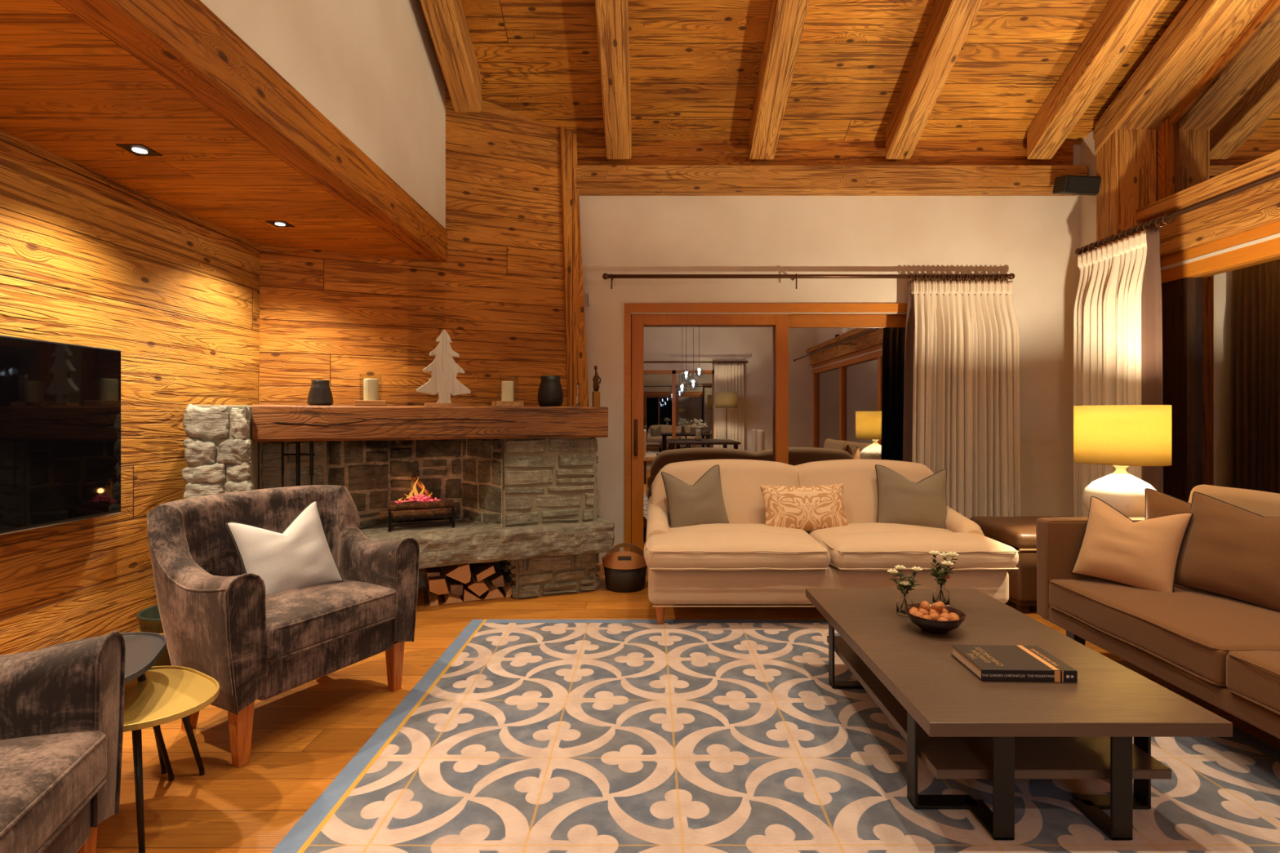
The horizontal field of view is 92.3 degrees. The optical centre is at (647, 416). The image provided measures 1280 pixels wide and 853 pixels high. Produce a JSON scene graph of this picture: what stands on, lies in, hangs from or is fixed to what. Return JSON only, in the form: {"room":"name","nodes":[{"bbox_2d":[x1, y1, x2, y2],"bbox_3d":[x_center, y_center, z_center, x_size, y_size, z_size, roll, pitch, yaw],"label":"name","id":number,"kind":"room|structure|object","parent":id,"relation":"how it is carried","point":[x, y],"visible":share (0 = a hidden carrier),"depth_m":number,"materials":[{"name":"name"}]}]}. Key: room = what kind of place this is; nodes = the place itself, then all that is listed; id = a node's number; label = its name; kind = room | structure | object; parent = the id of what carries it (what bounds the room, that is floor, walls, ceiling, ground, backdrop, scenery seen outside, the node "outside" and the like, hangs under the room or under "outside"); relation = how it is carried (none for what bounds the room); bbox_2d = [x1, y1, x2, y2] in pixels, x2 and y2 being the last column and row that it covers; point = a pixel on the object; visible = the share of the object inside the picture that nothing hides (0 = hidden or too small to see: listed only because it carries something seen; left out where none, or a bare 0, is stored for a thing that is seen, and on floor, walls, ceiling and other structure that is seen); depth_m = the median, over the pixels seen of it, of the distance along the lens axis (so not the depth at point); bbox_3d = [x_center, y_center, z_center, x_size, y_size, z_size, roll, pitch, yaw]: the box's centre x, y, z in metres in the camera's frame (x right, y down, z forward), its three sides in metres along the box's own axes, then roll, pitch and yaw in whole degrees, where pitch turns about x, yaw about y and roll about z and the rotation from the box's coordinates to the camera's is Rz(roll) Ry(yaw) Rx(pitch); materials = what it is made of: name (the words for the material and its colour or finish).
{"room":"living room","nodes":[
{"label":"living room","id":0,"kind":"room"},
{"bbox_2d":[0,128,259,655],"bbox_3d":[-2.640,0.027,0.800,0.120,2.346,9.000,0,0,0],"label":"wall","id":1,"kind":"structure","parent":0,"point":[88,257],"depth_m":3.00,"materials":[{"name":"wood"}]},
{"bbox_2d":[0,334,120,535],"bbox_3d":[-2.541,0.071,2.210,0.074,0.776,1.440,0,0,0],"label":"television","id":2,"kind":"object","parent":1,"relation":"attached to","point":[60,402],"visible":1,"depth_m":2.61,"materials":[{"name":"black"}]},
{"bbox_2d":[0,0,422,259],"bbox_3d":[-2.107,-1.176,0.545,0.947,0.060,8.490,0,0,0],"label":"ceiling","id":3,"kind":"structure","parent":0,"point":[68,90],"depth_m":2.52,"materials":[{"name":"wood"}]},
{"bbox_2d":[115,144,162,155],"bbox_3d":[-2.180,-1.144,2.640,0.110,0.006,0.110,0,0,0],"label":"recessed light","id":4,"kind":"object","parent":3,"relation":"in","point":[136,149],"visible":1,"depth_m":2.63,"materials":[{"name":"brown"}]},
{"bbox_2d":[55,0,447,262],"bbox_3d":[-1.555,-1.262,0.424,0.156,0.240,8.249,0,0,0],"label":"ceiling beam","id":5,"kind":"structure","parent":3,"relation":"attached to","point":[184,42],"depth_m":2.35,"materials":[{"name":"wood"}]},
{"bbox_2d":[265,220,294,226],"bbox_3d":[-2.180,-1.144,3.650,0.110,0.006,0.110,0,0,0],"label":"recessed light","id":6,"kind":"object","parent":3,"relation":"in","point":[275,223],"visible":1,"depth_m":3.64,"materials":[{"name":"brown"}]},
{"bbox_2d":[200,0,445,228],"bbox_3d":[-1.555,-2.946,0.419,0.130,3.133,8.238,0,0,0],"label":"wall","id":7,"kind":"structure","parent":0,"point":[371,68],"depth_m":3.31,"materials":[{"name":"white paint"}]},
{"bbox_2d":[259,85,567,406],"bbox_3d":[-1.617,-0.661,4.529,2.155,3.723,0.080,0,0,-22],"label":"wall","id":8,"kind":"structure","parent":0,"point":[337,317],"depth_m":4.57,"materials":[{"name":"wood"}]},
{"bbox_2d":[95,564,1279,852],"bbox_3d":[0.650,1.240,0.750,7.100,0.080,9.300,0,0,0],"label":"floor","id":9,"kind":"structure","parent":0,"point":[303,736],"depth_m":2.31,"materials":[{"name":"brown wood"}]},
{"bbox_2d":[0,631,125,852],"bbox_3d":[-1.489,0.758,1.100,0.656,0.884,0.843,0,0,-18],"label":"armchair","id":10,"kind":"object","parent":9,"relation":"on","point":[62,706],"visible":1,"depth_m":1.41,"materials":[{"name":"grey fabric"}]},
{"bbox_2d":[0,730,108,852],"bbox_3d":[-1.405,0.778,1.125,0.476,0.166,0.570,0,0,-18],"label":"seat cushion","id":11,"kind":"object","parent":10,"relation":"on","point":[46,776],"depth_m":1.27,"materials":[{"name":"grey fabric"}]},
{"bbox_2d":[38,631,173,781],"bbox_3d":[-1.674,0.960,1.808,0.465,0.481,0.498,0,0,0],"label":"side table","id":12,"kind":"object","parent":9,"relation":"on","point":[143,649],"visible":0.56,"depth_m":1.95,"materials":[{"name":"grey"}]},
{"bbox_2d":[38,631,166,683],"bbox_3d":[-1.674,0.729,1.808,0.465,0.018,0.498,0,0,0],"label":"tray","id":13,"kind":"object","parent":12,"relation":"on","point":[143,649],"depth_m":1.91,"materials":[{"name":"grey"}]},
{"bbox_2d":[136,604,171,666],"bbox_3d":[-2.181,1.046,2.880,0.365,0.308,0.344,0,0,0],"label":"metal bucket","id":14,"kind":"object","parent":9,"relation":"on","point":[149,619],"visible":0.19,"depth_m":2.74,"materials":[{"name":"green metal"}]},
{"bbox_2d":[123,666,219,852],"bbox_3d":[-1.537,1.015,1.854,0.499,0.371,0.446,0,0,0],"label":"side table","id":15,"kind":"object","parent":9,"relation":"on","point":[168,694],"visible":0.6,"depth_m":1.82,"materials":[{"name":"gold metal"}]},
{"bbox_2d":[123,666,219,732],"bbox_3d":[-1.533,0.839,1.841,0.490,0.018,0.420,0,0,0],"label":"tray","id":16,"kind":"object","parent":15,"relation":"on","point":[168,694],"depth_m":1.85,"materials":[{"name":"gold metal"}]},
{"bbox_2d":[182,404,259,498],"bbox_3d":[-2.423,0.568,3.598,0.426,1.272,0.865,0,0,-32],"label":"pillar","id":17,"kind":"structure","parent":9,"relation":"on","point":[222,456],"depth_m":3.25,"materials":[{"name":"beige"}]},
{"bbox_2d":[146,484,419,767],"bbox_3d":[-1.463,0.758,2.523,0.656,0.884,0.843,0,0,27],"label":"armchair","id":18,"kind":"object","parent":9,"relation":"on","point":[219,621],"visible":0.93,"depth_m":2.33,"materials":[{"name":"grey fabric"}]},
{"bbox_2d":[226,501,342,595],"bbox_3d":[-1.494,0.570,2.553,0.183,0.396,0.400,0,0,40],"label":"cushion","id":19,"kind":"object","parent":18,"relation":"on","point":[300,556],"visible":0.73,"depth_m":2.50,"materials":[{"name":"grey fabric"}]},
{"bbox_2d":[262,579,398,661],"bbox_3d":[-1.386,0.778,2.480,0.476,0.166,0.570,0,0,27],"label":"seat cushion","id":20,"kind":"object","parent":18,"relation":"on","point":[298,621],"depth_m":2.37,"materials":[{"name":"grey fabric"}]},
{"bbox_2d":[423,588,438,607],"bbox_3d":[-1.429,1.177,4.047,0.085,0.039,0.360,0,0,-22],"label":"log","id":21,"kind":"object","parent":9,"relation":"on","point":[430,598],"visible":0.76,"depth_m":3.99,"materials":[{"name":"brown wood"}]},
{"bbox_2d":[259,437,614,599],"bbox_3d":[-1.344,0.670,4.121,2.132,1.065,0.846,0,0,-22],"label":"stone fireplace","id":22,"kind":"object","parent":9,"relation":"on","point":[544,532],"depth_m":4.07,"materials":[{"name":"beige"}]},
{"bbox_2d":[284,441,315,486],"bbox_3d":[-2.034,0.403,3.580,0.200,0.635,0.140,0,0,0],"label":"stand","id":23,"kind":"object","parent":22,"relation":"on","point":[298,454],"visible":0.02,"depth_m":3.58,"materials":[{"name":"black metal"}]},
{"bbox_2d":[281,441,284,487],"bbox_3d":[-2.106,0.394,3.562,0.029,0.558,0.014,0,0,0],"label":"fireplace poker","id":24,"kind":"object","parent":23,"relation":"hanging from","point":[282,442],"visible":0.33,"depth_m":3.56,"materials":[{"name":"black metal"}]},
{"bbox_2d":[309,441,313,484],"bbox_3d":[-1.945,0.395,3.562,0.070,0.560,0.030,0,0,0],"label":"brush","id":25,"kind":"object","parent":23,"relation":"hanging from","point":[311,443],"visible":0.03,"depth_m":3.56,"materials":[{"name":"black metal"}]},
{"bbox_2d":[379,507,456,520],"bbox_3d":[-1.468,0.623,3.948,0.457,0.056,0.058,0,0,-24],"label":"log","id":26,"kind":"object","parent":22,"relation":"on","point":[448,511],"visible":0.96,"depth_m":3.92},
{"bbox_2d":[389,499,453,511],"bbox_3d":[-1.458,0.573,3.982,0.389,0.057,0.065,0,0,-22],"label":"log","id":27,"kind":"object","parent":26,"relation":"on","point":[439,503],"visible":0.99,"depth_m":3.96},
{"bbox_2d":[398,506,446,511],"bbox_3d":[-1.482,0.611,4.063,0.350,0.060,0.064,0,0,-22],"label":"log","id":28,"kind":"object","parent":22,"relation":"on","point":[437,507],"visible":0.02,"depth_m":4.06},
{"bbox_2d":[410,475,434,498],"bbox_3d":[-1.479,0.471,4.052,0.150,0.175,0.033,0,0,-27],"label":"log","id":29,"kind":"object","parent":28,"relation":"on","point":[413,477],"visible":0.87,"depth_m":4.04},
{"bbox_2d":[252,404,608,441],"bbox_3d":[-1.373,0.036,4.152,2.081,0.212,0.764,0,0,-22],"label":"mantel beam","id":30,"kind":"structure","parent":22,"relation":"on","point":[270,423],"depth_m":3.75,"materials":[{"name":"brown wood"}]},
{"bbox_2d":[306,379,333,405],"bbox_3d":[-1.955,-0.143,3.676,0.140,0.150,0.140,0,0,0],"label":"ribbed vase","id":31,"kind":"object","parent":30,"relation":"on","point":[320,393],"visible":1,"depth_m":3.63,"materials":[{"name":"grey"}]},
{"bbox_2d":[354,373,386,405],"bbox_3d":[-1.700,-0.163,3.781,0.174,0.191,0.174,0,0,-22],"label":"candle holder","id":32,"kind":"object","parent":30,"relation":"on","point":[357,402],"visible":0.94,"depth_m":3.71,"materials":[{"name":"brown wood"}]},
{"bbox_2d":[363,377,378,400],"bbox_3d":[-1.700,-0.169,3.781,0.084,0.139,0.084,0,0,0],"label":"pillar candle","id":33,"kind":"object","parent":32,"relation":"in","point":[371,386],"visible":0.95,"depth_m":3.75,"materials":[{"name":"beige wax"}]},
{"bbox_2d":[416,329,471,406],"bbox_3d":[-1.292,-0.310,3.905,0.330,0.484,0.060,0,0,-22],"label":"fir tree","id":34,"kind":"object","parent":30,"relation":"on","point":[444,370],"visible":0.98,"depth_m":3.89,"materials":[{"name":"white wood"}]},
{"bbox_2d":[491,400,524,406],"bbox_3d":[-0.932,-0.171,4.097,0.181,0.207,0.181,0,0,-22],"label":"candle holder","id":35,"kind":"object","parent":30,"relation":"on","point":[493,403],"visible":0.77,"depth_m":4.02,"materials":[{"name":"brown wood"}]},
{"bbox_2d":[501,381,513,401],"bbox_3d":[-0.932,-0.171,4.097,0.080,0.140,0.080,0,0,0],"label":"pillar candle","id":36,"kind":"object","parent":35,"relation":"in","point":[507,387],"visible":1,"depth_m":4.06,"materials":[{"name":"beige wax"}]},
{"bbox_2d":[537,375,563,406],"bbox_3d":[-0.663,-0.172,4.207,0.175,0.208,0.175,0,0,0],"label":"vase","id":37,"kind":"object","parent":30,"relation":"on","point":[550,393],"visible":0.9,"depth_m":4.14,"materials":[{"name":"black"}]},
{"bbox_2d":[591,365,600,406],"bbox_3d":[-0.367,-0.220,4.459,0.066,0.304,0.047,0,0,-22],"label":"bronze figurine","id":38,"kind":"object","parent":30,"relation":"on","point":[595,394],"visible":0.96,"depth_m":4.44,"materials":[{"name":"gold metal"}]},
{"bbox_2d":[466,570,488,595],"bbox_3d":[-1.174,1.128,4.176,0.142,0.091,0.360,0,0,-22],"label":"log","id":39,"kind":"object","parent":22,"relation":"in","point":[479,588],"visible":0.62,"depth_m":4.02,"materials":[{"name":"wood"}]},
{"bbox_2d":[470,562,495,582],"bbox_3d":[-1.126,1.026,4.193,0.122,0.104,0.360,0,0,-22],"label":"log","id":40,"kind":"object","parent":39,"relation":"on","point":[481,571],"visible":0.66,"depth_m":4.05,"materials":[{"name":"brown wood"}]},
{"bbox_2d":[440,582,462,604],"bbox_3d":[-1.316,1.173,4.111,0.131,0.049,0.360,0,0,-22],"label":"log","id":41,"kind":"object","parent":9,"relation":"on","point":[446,598],"visible":0.52,"depth_m":3.98,"materials":[{"name":"brown wood"}]},
{"bbox_2d":[425,567,448,595],"bbox_3d":[-1.399,1.084,4.085,0.127,0.106,0.360,0,0,-22],"label":"log","id":42,"kind":"object","parent":41,"relation":"on","point":[437,584],"visible":0.77,"depth_m":3.92,"materials":[{"name":"brown wood"}]},
{"bbox_2d":[426,566,439,579],"bbox_3d":[-1.451,1.034,4.160,0.090,0.055,0.360,0,0,-22],"label":"log","id":43,"kind":"object","parent":42,"relation":"on","point":[431,571],"visible":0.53,"depth_m":4.01,"materials":[{"name":"brown wood"}]},
{"bbox_2d":[442,564,471,583],"bbox_3d":[-1.284,1.018,4.118,0.158,0.126,0.360,0,0,-22],"label":"log","id":44,"kind":"object","parent":42,"relation":"on","point":[460,572],"visible":0.64,"depth_m":3.97,"materials":[{"name":"brown wood"}]},
{"bbox_2d":[445,575,462,595],"bbox_3d":[-1.318,1.145,4.229,0.116,0.077,0.360,0,0,-22],"label":"log","id":45,"kind":"object","parent":41,"relation":"on","point":[455,586],"visible":0.68,"depth_m":4.07,"materials":[{"name":"brown wood"}]},
{"bbox_2d":[462,582,480,601],"bbox_3d":[-1.204,1.158,4.166,0.114,0.078,0.360,0,0,-22],"label":"log","id":46,"kind":"object","parent":9,"relation":"on","point":[468,594],"visible":0.5,"depth_m":4.00,"materials":[{"name":"brown wood"}]},
{"bbox_2d":[481,577,503,599],"bbox_3d":[-1.075,1.165,4.212,0.134,0.064,0.360,0,0,-22],"label":"log","id":47,"kind":"object","parent":9,"relation":"on","point":[494,592],"visible":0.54,"depth_m":4.06,"materials":[{"name":"brown wood"}]},
{"bbox_2d":[488,564,504,586],"bbox_3d":[-1.081,1.113,4.320,0.095,0.080,0.360,0,0,-22],"label":"log","id":48,"kind":"object","parent":47,"relation":"on","point":[497,580],"visible":0.63,"depth_m":4.17,"materials":[{"name":"brown wood"}]},
{"bbox_2d":[499,575,511,597],"bbox_3d":[-0.967,1.148,4.247,0.083,0.098,0.360,0,0,-22],"label":"log","id":49,"kind":"object","parent":9,"relation":"on","point":[506,589],"visible":0.45,"depth_m":4.14,"materials":[{"name":"brown wood"}]},
{"bbox_2d":[601,542,646,592],"bbox_3d":[-0.155,1.056,4.320,0.327,0.283,0.318,0,0,0],"label":"basket","id":50,"kind":"object","parent":9,"relation":"on","point":[624,571],"visible":0.92,"depth_m":4.20,"materials":[{"name":"black fabric"}]},
{"bbox_2d":[603,557,646,592],"bbox_3d":[-0.155,1.111,4.320,0.310,0.173,0.310,0,0,0],"label":"tub","id":51,"kind":"object","parent":50,"relation":"attached to","point":[626,578],"depth_m":4.19,"materials":[{"name":"metal"}]},
{"bbox_2d":[271,619,1279,852],"bbox_3d":[0.612,1.192,2.175,3.276,0.013,2.850,0,0,0],"label":"rug","id":52,"kind":"object","parent":9,"relation":"on","point":[523,735],"visible":0.61,"depth_m":2.06,"materials":[{"name":"fabric"}]},
{"bbox_2d":[805,588,1232,839],"bbox_3d":[1.163,1.002,2.293,0.813,0.363,1.294,0,0,0],"label":"coffee table","id":53,"kind":"object","parent":52,"relation":"on","point":[961,725],"visible":0.95,"depth_m":1.85,"materials":[{"name":"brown wood"}]},
{"bbox_2d":[896,590,913,615],"bbox_3d":[1.067,0.771,2.550,0.065,0.091,0.065,0,0,0],"label":"glass bottle vase","id":54,"kind":"object","parent":53,"relation":"on","point":[903,601],"visible":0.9,"depth_m":2.53,"materials":[{"name":"clear"}]},
{"bbox_2d":[887,564,922,592],"bbox_3d":[1.077,0.711,2.556,0.132,0.185,0.106,0,0,0],"label":"posy","id":55,"kind":"object","parent":54,"relation":"in","point":[907,585],"visible":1,"depth_m":2.54,"materials":[{"name":"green plant"}]},
{"bbox_2d":[904,603,966,634],"bbox_3d":[1.103,0.784,2.360,0.216,0.070,0.216,0,0,0],"label":"bowl","id":56,"kind":"object","parent":53,"relation":"on","point":[937,627],"visible":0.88,"depth_m":2.30,"materials":[{"name":"brown wood"}]},
{"bbox_2d":[928,608,940,615],"bbox_3d":[1.103,0.757,2.360,0.038,0.040,0.041,0,0,35],"label":"walnut","id":57,"kind":"object","parent":56,"relation":"in","point":[931,611],"visible":0.52,"depth_m":2.35,"materials":[{"name":"brown"}]},
{"bbox_2d":[930,602,943,612],"bbox_3d":[1.115,0.733,2.365,0.041,0.039,0.040,0,0,-21],"label":"walnut","id":58,"kind":"object","parent":57,"relation":"on","point":[937,606],"visible":0.98,"depth_m":2.35,"materials":[{"name":"brown"}]},
{"bbox_2d":[932,582,950,606],"bbox_3d":[1.276,0.769,2.670,0.068,0.096,0.068,0,0,0],"label":"glass bottle vase","id":59,"kind":"object","parent":53,"relation":"on","point":[940,593],"visible":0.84,"depth_m":2.65,"materials":[{"name":"clear"}]},
{"bbox_2d":[928,550,959,583],"bbox_3d":[1.282,0.694,2.662,0.103,0.219,0.143,0,0,-15],"label":"posy","id":60,"kind":"object","parent":59,"relation":"in","point":[943,575],"visible":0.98,"depth_m":2.65,"materials":[{"name":"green plant"}]},
{"bbox_2d":[826,635,1171,778],"bbox_3d":[1.163,1.022,2.293,0.673,0.028,1.074,0,0,0],"label":"shelf","id":61,"kind":"object","parent":53,"relation":"attached to","point":[946,757],"depth_m":1.84,"materials":[{"name":"brown wood"}]},
{"bbox_2d":[951,644,1077,682],"bbox_3d":[1.185,0.801,2.003,0.290,0.037,0.209,0,0,2],"label":"book","id":62,"kind":"object","parent":53,"relation":"on","point":[1018,663],"visible":1,"depth_m":1.95,"materials":[{"name":"black paper"}]},
{"bbox_2d":[644,458,1018,624],"bbox_3d":[1.029,0.748,3.878,2.095,0.904,0.989,0,0,0],"label":"sofa","id":63,"kind":"object","parent":9,"relation":"on","point":[744,560],"visible":0.85,"depth_m":3.47,"materials":[{"name":"fabric"}]},
{"bbox_2d":[661,464,728,528],"bbox_3d":[0.319,0.550,4.063,0.444,0.453,0.183,0,0,-11],"label":"cushion","id":64,"kind":"object","parent":63,"relation":"on","point":[702,503],"visible":0.83,"depth_m":4.00,"materials":[{"name":"grey fabric"}]},
{"bbox_2d":[644,523,830,571],"bbox_3d":[0.504,0.772,3.774,1.045,0.185,0.780,0,0,0],"label":"seat cushion","id":65,"kind":"object","parent":63,"relation":"on","point":[716,547],"depth_m":3.42,"materials":[{"name":"beige fabric"}]},
{"bbox_2d":[759,483,848,531],"bbox_3d":[1.024,0.597,4.004,0.560,0.312,0.192,0,0,-5],"label":"lumbar cushion","id":66,"kind":"object","parent":63,"relation":"on","point":[811,508],"visible":0.88,"depth_m":3.94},
{"bbox_2d":[875,464,946,528],"bbox_3d":[1.742,0.544,4.047,0.485,0.446,0.184,0,0,6],"label":"cushion","id":67,"kind":"object","parent":63,"relation":"on","point":[901,500],"visible":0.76,"depth_m":3.99,"materials":[{"name":"grey fabric"}]},
{"bbox_2d":[804,523,1018,570],"bbox_3d":[1.554,0.771,3.774,1.044,0.188,0.775,0,0,0],"label":"seat cushion","id":68,"kind":"object","parent":63,"relation":"on","point":[851,546],"depth_m":3.42,"materials":[{"name":"beige fabric"}]},
{"bbox_2d":[968,515,1053,613],"bbox_3d":[2.621,0.937,4.020,0.773,0.525,0.630,0,0,0],"label":"side table","id":69,"kind":"object","parent":9,"relation":"on","point":[1018,532],"visible":0.27,"depth_m":3.75,"materials":[{"name":"brown"}]},
{"bbox_2d":[1050,516,1088,517],"bbox_3d":[2.615,0.892,3.370,0.520,0.615,0.440,0,0,0],"label":"table","id":70,"kind":"object","parent":9,"relation":"on","point":[1051,517],"visible":0.03,"depth_m":3.58,"materials":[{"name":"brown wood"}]},
{"bbox_2d":[1073,404,1171,517],"bbox_3d":[2.565,0.262,3.330,0.420,0.644,0.420,0,0,0],"label":"table lamp","id":71,"kind":"object","parent":70,"relation":"on","point":[1122,437],"visible":0.89,"depth_m":3.19,"materials":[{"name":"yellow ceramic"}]},
{"bbox_2d":[1035,484,1279,738],"bbox_3d":[2.415,0.760,2.070,0.950,0.880,2.040,0,0,0],"label":"sofa","id":72,"kind":"object","parent":9,"relation":"on","point":[1223,651],"visible":0.67,"depth_m":2.42,"materials":[{"name":"beige fabric"}]},
{"bbox_2d":[1071,496,1193,592],"bbox_3d":[2.210,0.588,2.821,0.195,0.398,0.421,0,0,-33],"label":"cushion","id":73,"kind":"object","parent":72,"relation":"on","point":[1115,548],"visible":0.94,"depth_m":2.75,"materials":[{"name":"fabric"}]},
{"bbox_2d":[1048,578,1279,688],"bbox_3d":[2.347,0.840,2.541,0.810,0.181,0.911,0,0,0],"label":"seat cushion","id":74,"kind":"object","parent":72,"relation":"on","point":[1190,633],"depth_m":2.40,"materials":[{"name":"beige fabric"}]},
{"bbox_2d":[1144,488,1191,519],"bbox_3d":[2.529,0.556,2.815,0.178,0.407,0.448,0,0,-36],"label":"cushion","id":75,"kind":"object","parent":72,"relation":"on","point":[1157,504],"visible":0.13,"depth_m":2.93,"materials":[{"name":"beige fabric"}]},
{"bbox_2d":[1174,491,1279,612],"bbox_3d":[2.472,0.559,2.511,0.221,0.448,0.532,0,0,-20],"label":"cushion","id":76,"kind":"object","parent":72,"relation":"on","point":[1228,550],"visible":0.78,"depth_m":2.52,"materials":[{"name":"brown fabric"}]},
{"bbox_2d":[1189,484,1279,516],"bbox_3d":[2.662,0.543,2.540,0.250,0.445,0.892,0,0,0],"label":"sofa back","id":77,"kind":"object","parent":72,"relation":"on","point":[1265,504],"depth_m":2.68,"materials":[{"name":"beige fabric"}]},
{"bbox_2d":[1226,650,1279,712],"bbox_3d":[2.348,0.841,1.614,0.809,0.182,0.939,0,0,0],"label":"seat cushion","id":78,"kind":"object","parent":72,"relation":"on","point":[1253,677],"depth_m":1.98,"materials":[{"name":"beige fabric"}]},
{"bbox_2d":[578,144,1079,564],"bbox_3d":[1.350,-0.550,5.150,5.100,3.500,0.300,0,0,0],"label":"wall","id":79,"kind":"structure","parent":0,"point":[1035,239],"depth_m":5.00,"materials":[{"name":"white paint"}]},
{"bbox_2d":[560,127,588,406],"bbox_3d":[-0.630,-1.171,5.016,0.231,2.221,0.300,0,0,-22],"label":"post","id":80,"kind":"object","parent":79,"relation":"attached to","point":[575,324],"depth_m":4.87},
{"bbox_2d":[624,302,906,551],"bbox_3d":[1.217,0.140,5.070,2.806,2.120,0.180,0,0,0],"label":"door","id":81,"kind":"structure","parent":79,"relation":"in","point":[783,317],"depth_m":5.02,"materials":[{"name":"brown wood"}]},
{"bbox_2d":[602,273,1014,288],"bbox_3d":[1.278,-1.077,4.922,3.271,0.125,0.152,0,0,0],"label":"curtain rod","id":82,"kind":"object","parent":79,"relation":"attached to","point":[605,276],"visible":1,"depth_m":4.87,"materials":[{"name":"brown metal"}]},
{"bbox_2d":[902,280,1020,519],"bbox_3d":[2.482,0.053,4.835,0.911,2.254,0.124,0,0,0],"label":"pleated curtain","id":83,"kind":"object","parent":82,"relation":"hanging from","point":[962,373],"visible":0.88,"depth_m":4.82,"materials":[{"name":"beige fabric"}]},
{"bbox_2d":[576,140,1073,164],"bbox_3d":[1.410,-2.130,5.013,4.060,0.280,0.095,0,0,0],"label":"ceiling beam","id":84,"kind":"structure","parent":79,"relation":"attached to","point":[588,152],"depth_m":4.96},
{"bbox_2d":[576,164,1087,195],"bbox_3d":[1.450,-1.899,4.950,4.100,0.203,0.140,0,0,0],"label":"beam","id":85,"kind":"structure","parent":79,"relation":"attached to","point":[591,180],"depth_m":4.88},
{"bbox_2d":[1052,174,1101,195],"bbox_3d":[3.344,-1.783,4.768,0.370,0.148,0.214,0,0,-6],"label":"wall speaker","id":86,"kind":"object","parent":85,"relation":"attached to","point":[1064,184],"visible":0.77,"depth_m":4.68,"materials":[{"name":"black"}]},
{"bbox_2d":[1066,176,1101,191],"bbox_3d":[3.354,-1.767,4.676,0.330,0.101,0.029,0,0,-6],"label":"grille","id":87,"kind":"object","parent":86,"relation":"attached to","point":[1074,184],"depth_m":4.67,"materials":[{"name":"plastic"}]},
{"bbox_2d":[418,0,1279,151],"bbox_3d":[1.250,-3.303,2.900,5.900,2.480,4.800,0,0,0],"label":"ceiling","id":88,"kind":"structure","parent":0,"point":[695,64],"depth_m":4.39,"materials":[{"name":"wood"}]},
{"bbox_2d":[419,0,481,111],"bbox_3d":[-1.310,-3.348,2.500,0.200,2.241,4.000,0,0,0],"label":"ceiling beam","id":89,"kind":"structure","parent":88,"relation":"attached to","point":[446,22],"depth_m":4.12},
{"bbox_2d":[595,0,631,159],"bbox_3d":[-0.225,-3.254,2.688,0.200,2.428,4.375,0,0,0],"label":"ceiling beam","id":90,"kind":"structure","parent":88,"relation":"attached to","point":[611,15],"depth_m":4.24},
{"bbox_2d":[749,0,809,159],"bbox_3d":[0.905,-3.254,2.688,0.200,2.428,4.375,0,0,0],"label":"ceiling beam","id":91,"kind":"structure","parent":88,"relation":"attached to","point":[786,18],"depth_m":4.24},
{"bbox_2d":[885,0,983,159],"bbox_3d":[1.985,-3.254,2.688,0.200,2.428,4.375,0,0,0],"label":"ceiling beam","id":92,"kind":"structure","parent":88,"relation":"attached to","point":[950,22],"depth_m":4.26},
{"bbox_2d":[1026,0,1164,159],"bbox_3d":[3.105,-3.254,2.688,0.200,2.428,4.375,0,0,0],"label":"ceiling beam","id":93,"kind":"structure","parent":88,"relation":"attached to","point":[1120,24],"depth_m":4.26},
{"bbox_2d":[1080,129,1096,254],"bbox_3d":[3.710,-0.530,4.870,0.380,3.460,0.300,0,0,0],"label":"wall","id":94,"kind":"structure","parent":0,"point":[1087,156],"depth_m":4.90,"materials":[{"name":"white paint"}]},
{"bbox_2d":[1096,128,1156,248],"bbox_3d":[3.605,-0.480,4.630,0.310,3.360,0.200,0,0,0],"label":"wall","id":95,"kind":"structure","parent":0,"point":[1126,162],"depth_m":4.53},
{"bbox_2d":[1074,171,1279,254],"bbox_3d":[3.407,-1.207,0.651,0.386,0.125,8.013,0,0,0],"label":"curtain rod","id":96,"kind":"object","parent":95,"relation":"attached to","point":[1162,219],"visible":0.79,"depth_m":3.83,"materials":[{"name":"brown metal"}]},
{"bbox_2d":[1073,226,1163,516],"bbox_3d":[3.201,-0.012,4.245,0.120,2.385,0.752,0,0,0],"label":"pleated curtain","id":97,"kind":"object","parent":96,"relation":"hanging from","point":[1117,313],"visible":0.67,"depth_m":4.13,"materials":[{"name":"beige fabric"}]},
{"bbox_2d":[1094,0,1268,154],"bbox_3d":[3.605,-3.189,2.618,0.330,2.340,4.235,0,0,0],"label":"ceiling beam","id":98,"kind":"structure","parent":95,"relation":"attached to","point":[1202,31],"depth_m":4.11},
{"bbox_2d":[1136,149,1279,222],"bbox_3d":[3.700,-1.480,0.415,0.200,0.090,8.230,0,0,0],"label":"wooden beam","id":99,"kind":"structure","parent":95,"relation":"attached to","point":[1268,164],"depth_m":3.93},
{"bbox_2d":[1160,221,1279,502],"bbox_3d":[3.817,0.020,0.415,0.165,2.360,8.230,0,0,0],"label":"window","id":100,"kind":"structure","parent":95,"relation":"in","point":[1184,273],"depth_m":4.28,"materials":[{"name":"brown wood"}]},
{"bbox_2d":[1146,170,1279,257],"bbox_3d":[3.760,-1.298,0.415,0.160,0.275,8.230,0,0,0],"label":"beam","id":101,"kind":"structure","parent":0,"point":[1257,206],"depth_m":3.92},
{"bbox_3d":[3.850,-2.982,-1.600,0.100,2.963,4.200,0,0,0],"label":"wall","id":102,"kind":"structure","parent":0,"visible":0},
{"bbox_2d":[1157,0,1279,200],"bbox_3d":[3.800,-2.832,2.515,0.080,2.663,4.030,0,0,0],"label":"window frame","id":103,"kind":"structure","parent":102,"relation":"in","point":[1168,131],"depth_m":4.28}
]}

